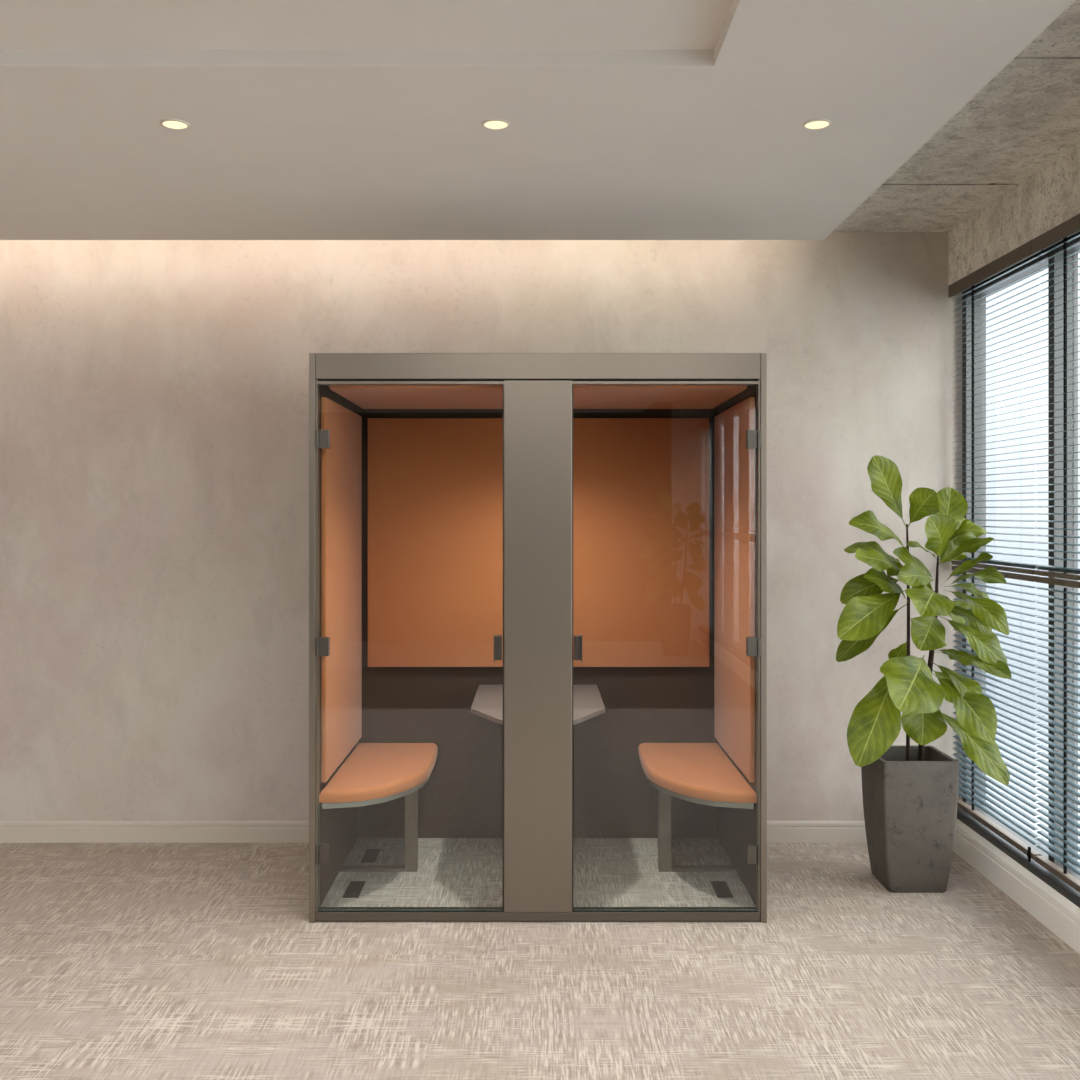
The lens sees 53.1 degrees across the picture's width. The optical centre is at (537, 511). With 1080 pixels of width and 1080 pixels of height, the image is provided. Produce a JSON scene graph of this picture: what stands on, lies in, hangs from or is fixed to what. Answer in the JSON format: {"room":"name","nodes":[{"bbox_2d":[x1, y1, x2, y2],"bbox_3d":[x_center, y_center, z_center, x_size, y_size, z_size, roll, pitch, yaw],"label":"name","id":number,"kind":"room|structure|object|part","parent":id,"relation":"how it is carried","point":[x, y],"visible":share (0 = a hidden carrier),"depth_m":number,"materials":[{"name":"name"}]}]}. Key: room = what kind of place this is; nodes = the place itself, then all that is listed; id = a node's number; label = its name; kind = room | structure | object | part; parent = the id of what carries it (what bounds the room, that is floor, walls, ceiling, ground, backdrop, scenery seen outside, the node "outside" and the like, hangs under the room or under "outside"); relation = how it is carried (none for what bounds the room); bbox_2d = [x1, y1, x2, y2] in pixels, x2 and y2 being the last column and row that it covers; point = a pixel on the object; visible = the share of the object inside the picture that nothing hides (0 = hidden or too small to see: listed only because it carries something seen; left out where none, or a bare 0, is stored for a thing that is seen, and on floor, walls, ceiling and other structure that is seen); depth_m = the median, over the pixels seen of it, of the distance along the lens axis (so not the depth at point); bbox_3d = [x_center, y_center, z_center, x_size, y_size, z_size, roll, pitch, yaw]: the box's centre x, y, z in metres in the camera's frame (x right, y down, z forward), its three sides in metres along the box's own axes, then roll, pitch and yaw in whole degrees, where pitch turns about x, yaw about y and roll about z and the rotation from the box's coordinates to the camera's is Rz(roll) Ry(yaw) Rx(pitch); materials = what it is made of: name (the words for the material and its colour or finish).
{"room":"office","nodes":[
{"label":"office","id":0,"kind":"room"},
{"bbox_2d":[0,232,961,820],"bbox_3d":[-1.300,0.122,5.340,6.800,2.986,0.100,0,0,0],"label":"wall","id":1,"kind":"structure","parent":0,"point":[154,394],"depth_m":5.29,"materials":[{"name":"paint"}]},
{"bbox_2d":[0,821,866,842],"bbox_3d":[-1.312,1.564,5.282,6.577,0.102,0.016,0,0,0],"label":"baseboard","id":2,"kind":"structure","parent":1,"relation":"attached to","point":[10,831],"depth_m":5.27,"materials":[{"name":"beige paint"}]},
{"bbox_2d":[953,818,1079,953],"bbox_3d":[2.068,1.540,0.145,0.183,0.150,10.290,0,0,0],"label":"baseboard","id":3,"kind":"structure","parent":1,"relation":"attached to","point":[1061,916],"depth_m":4.42,"materials":[{"name":"white paint"}]},
{"bbox_2d":[0,0,1074,239],"bbox_3d":[-1.647,-1.308,-0.030,5.906,0.127,9.940,0,0,0],"label":"ceiling","id":4,"kind":"structure","parent":0,"point":[307,119],"depth_m":3.30,"materials":[{"name":"white paint"}]},
{"bbox_2d":[160,119,189,129],"bbox_3d":[-1.164,-1.242,3.463,0.092,0.004,0.092,0,0,0],"label":"recessed light","id":5,"kind":"object","parent":4,"relation":"in","point":[175,124],"visible":1,"depth_m":3.46,"materials":[{"name":"beige plastic"}]},
{"bbox_2d":[482,119,509,129],"bbox_3d":[-0.135,-1.242,3.463,0.092,0.004,0.092,0,0,0],"label":"recessed light","id":6,"kind":"object","parent":4,"relation":"in","point":[493,124],"visible":1,"depth_m":3.46,"materials":[{"name":"beige plastic"}]},
{"bbox_2d":[802,119,831,129],"bbox_3d":[0.895,-1.242,3.463,0.092,0.004,0.092,0,0,0],"label":"recessed light","id":7,"kind":"object","parent":4,"relation":"in","point":[815,124],"visible":1,"depth_m":3.46,"materials":[{"name":"beige plastic"}]},
{"bbox_2d":[0,843,1079,1079],"bbox_3d":[-1.150,1.640,2.515,6.900,0.050,5.750,0,0,0],"label":"floor","id":8,"kind":"structure","parent":0,"point":[119,961],"depth_m":3.73,"materials":[{"name":"beige carpet"}]},
{"bbox_2d":[309,353,766,922],"bbox_3d":[0.000,0.495,4.747,1.800,2.240,1.029,0,0,0],"label":"booth","id":9,"kind":"object","parent":8,"relation":"on","point":[538,581],"visible":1,"depth_m":4.80,"materials":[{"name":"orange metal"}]},
{"bbox_3d":[-0.504,0.534,4.260,0.725,2.072,0.010,0,0,0],"label":"glass door","id":10,"kind":"part","parent":9,"relation":"part of","materials":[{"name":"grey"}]},
{"bbox_3d":[-0.859,0.312,4.764,0.020,1.546,0.879,0,0,0],"label":"panel","id":11,"kind":"part","parent":9,"relation":"part of","materials":[{"name":"orange fabric"}]},
{"bbox_2d":[343,881,365,897],"bbox_3d":[-0.766,1.573,4.505,0.064,0.003,0.190,0,0,0],"label":"floor vent","id":12,"kind":"object","parent":9,"relation":"attached to","point":[351,889],"depth_m":4.50,"materials":[{"name":"black metal"}]},
{"bbox_2d":[360,849,380,862],"bbox_3d":[-0.766,1.573,4.945,0.064,0.003,0.190,0,0,0],"label":"floor vent","id":13,"kind":"object","parent":9,"relation":"attached to","point":[366,855],"depth_m":4.94,"materials":[{"name":"black metal"}]},
{"bbox_3d":[-0.669,1.168,4.739,0.375,0.022,0.906,0,0,0],"label":"seat","id":14,"kind":"part","parent":9,"relation":"part of","materials":[{"name":"grey"}]},
{"bbox_2d":[319,743,437,802],"bbox_3d":[-0.669,1.132,4.740,0.398,0.050,0.911,0,0,0],"label":"cushion","id":15,"kind":"object","parent":9,"relation":"on","point":[370,772],"depth_m":4.59,"materials":[{"name":"orange fabric"}]},
{"bbox_3d":[-0.158,0.535,4.256,0.032,0.106,0.047,0,0,0],"label":"handle","id":16,"kind":"part","parent":9,"relation":"part of","materials":[{"name":"grey metal"}]},
{"bbox_3d":[0.000,0.528,4.271,0.267,2.092,0.048,0,0,0],"label":"panel","id":17,"kind":"part","parent":9,"relation":"part of","materials":[{"name":"beige metal"}]},
{"bbox_3d":[0.000,-0.510,4.739,1.670,0.034,0.865,0,0,0],"label":"ceiling panel","id":18,"kind":"part","parent":9,"relation":"part of","materials":[{"name":"orange fabric"}]},
{"bbox_3d":[0.000,1.595,4.748,1.770,0.040,1.003,0,0,0],"label":"rail","id":19,"kind":"part","parent":9,"relation":"part of","materials":[{"name":"beige metal"}]},
{"bbox_3d":[0.002,0.146,5.200,1.641,1.195,0.031,0,0,0],"label":"panel","id":20,"kind":"part","parent":9,"relation":"part of","materials":[{"name":"orange fabric"}]},
{"bbox_3d":[0.158,0.535,4.256,0.032,0.106,0.047,0,0,0],"label":"handle","id":21,"kind":"part","parent":9,"relation":"part of","materials":[{"name":"grey metal"}]},
{"bbox_2d":[638,743,756,802],"bbox_3d":[0.669,1.132,4.740,0.398,0.050,0.911,0,0,0],"label":"cushion","id":22,"kind":"object","parent":9,"relation":"on","point":[691,772],"depth_m":4.59,"materials":[{"name":"orange fabric"}]},
{"bbox_3d":[0.669,1.168,4.739,0.375,0.022,0.906,0,0,0],"label":"seat","id":23,"kind":"part","parent":9,"relation":"part of","materials":[{"name":"grey"}]},
{"bbox_2d":[710,881,732,897],"bbox_3d":[0.766,1.573,4.505,0.064,0.003,0.190,0,0,0],"label":"floor vent","id":24,"kind":"object","parent":9,"relation":"attached to","point":[718,889],"depth_m":4.50,"materials":[{"name":"black metal"}]},
{"bbox_3d":[0.859,0.312,4.764,0.020,1.546,0.879,0,0,0],"label":"panel","id":25,"kind":"part","parent":9,"relation":"part of","materials":[{"name":"orange fabric"}]},
{"bbox_3d":[0.504,0.534,4.260,0.725,2.072,0.010,0,0,0],"label":"glass door","id":26,"kind":"part","parent":9,"relation":"part of","materials":[{"name":"grey"}]},
{"bbox_2d":[861,745,958,892],"bbox_3d":[1.611,1.333,4.700,0.323,0.564,0.323,0,0,0],"label":"pot","id":27,"kind":"object","parent":8,"relation":"on","point":[910,795],"depth_m":4.55,"materials":[{"name":"concrete"}]},
{"bbox_2d":[836,455,1011,892],"bbox_3d":[1.596,0.685,4.620,0.766,1.860,0.525,0,0,-11],"label":"fig","id":28,"kind":"object","parent":8,"relation":"on","point":[910,792],"visible":1,"depth_m":4.56,"materials":[{"name":"plant"}]},
{"bbox_3d":[1.611,0.642,4.700,0.018,1.180,0.017,0,0,0],"label":"stem","id":29,"kind":"part","parent":28,"relation":"part of","materials":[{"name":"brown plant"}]},
{"bbox_3d":[1.703,0.716,4.722,0.094,1.048,0.028,0,0,15],"label":"stem","id":30,"kind":"part","parent":28,"relation":"part of","materials":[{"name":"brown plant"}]},
{"bbox_2d":[832,0,1079,231],"bbox_3d":[-1.200,-1.421,0.145,7.000,0.100,10.490,0,0,0],"label":"ceiling","id":31,"kind":"structure","parent":0,"point":[1027,116],"depth_m":4.03,"materials":[{"name":"concrete"}]},
{"bbox_2d":[948,143,1079,285],"bbox_3d":[2.155,-1.237,0.145,0.290,0.268,10.290,0,0,0],"label":"wall","id":32,"kind":"structure","parent":0,"point":[1048,198],"depth_m":4.52,"materials":[{"name":"concrete"}]},
{"bbox_2d":[957,248,1047,872],"bbox_3d":[2.084,0.181,4.825,0.161,2.568,0.890,0,0,0],"label":"window","id":33,"kind":"structure","parent":32,"relation":"in","point":[993,838],"depth_m":5.22,"materials":[{"name":"grey metal"}]},
{"bbox_2d":[948,240,1041,574],"bbox_3d":[2.025,-0.424,4.824,0.050,1.358,0.878,0,0,0],"label":"blind","id":34,"kind":"object","parent":33,"relation":"attached to","point":[1023,252],"visible":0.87,"depth_m":4.75,"materials":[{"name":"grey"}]},
{"bbox_3d":[2.029,0.246,4.825,0.034,0.018,0.866,0,0,0],"label":"rail","id":35,"kind":"part","parent":34,"relation":"part of","materials":[{"name":"brown"}]},
{"bbox_2d":[952,566,1040,861],"bbox_3d":[2.025,0.846,4.825,0.042,1.167,0.866,0,0,0],"label":"blind","id":36,"kind":"object","parent":33,"relation":"attached to","point":[1031,853],"visible":0.59,"depth_m":4.63,"materials":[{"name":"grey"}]},
{"bbox_3d":[2.029,1.403,4.825,0.034,0.024,0.866,0,0,0],"label":"rail","id":37,"kind":"part","parent":36,"relation":"part of","materials":[{"name":"brown metal"}]},
{"bbox_2d":[1032,231,1079,907],"bbox_3d":[2.084,0.181,3.945,0.161,2.568,0.870,0,0,0],"label":"window","id":38,"kind":"structure","parent":32,"relation":"in","point":[1046,876],"depth_m":4.33,"materials":[{"name":"grey metal"}]},
{"bbox_2d":[1031,213,1079,580],"bbox_3d":[2.025,-0.424,3.947,0.050,1.358,0.866,0,0,0],"label":"blind","id":39,"kind":"object","parent":38,"relation":"attached to","point":[1059,233],"visible":1,"depth_m":4.16,"materials":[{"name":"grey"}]},
{"bbox_3d":[2.029,0.246,3.946,0.034,0.018,0.858,0,0,0],"label":"rail","id":40,"kind":"part","parent":39,"relation":"part of","materials":[{"name":"brown"}]},
{"bbox_2d":[1035,577,1079,891],"bbox_3d":[2.025,0.846,3.946,0.042,1.167,0.858,0,0,0],"label":"blind","id":41,"kind":"object","parent":38,"relation":"attached to","point":[1061,873],"visible":1,"depth_m":4.18,"materials":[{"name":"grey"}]},
{"bbox_3d":[2.029,1.403,3.946,0.034,0.024,0.858,0,0,0],"label":"rail","id":42,"kind":"part","parent":41,"relation":"part of","materials":[{"name":"brown metal"}]}
]}

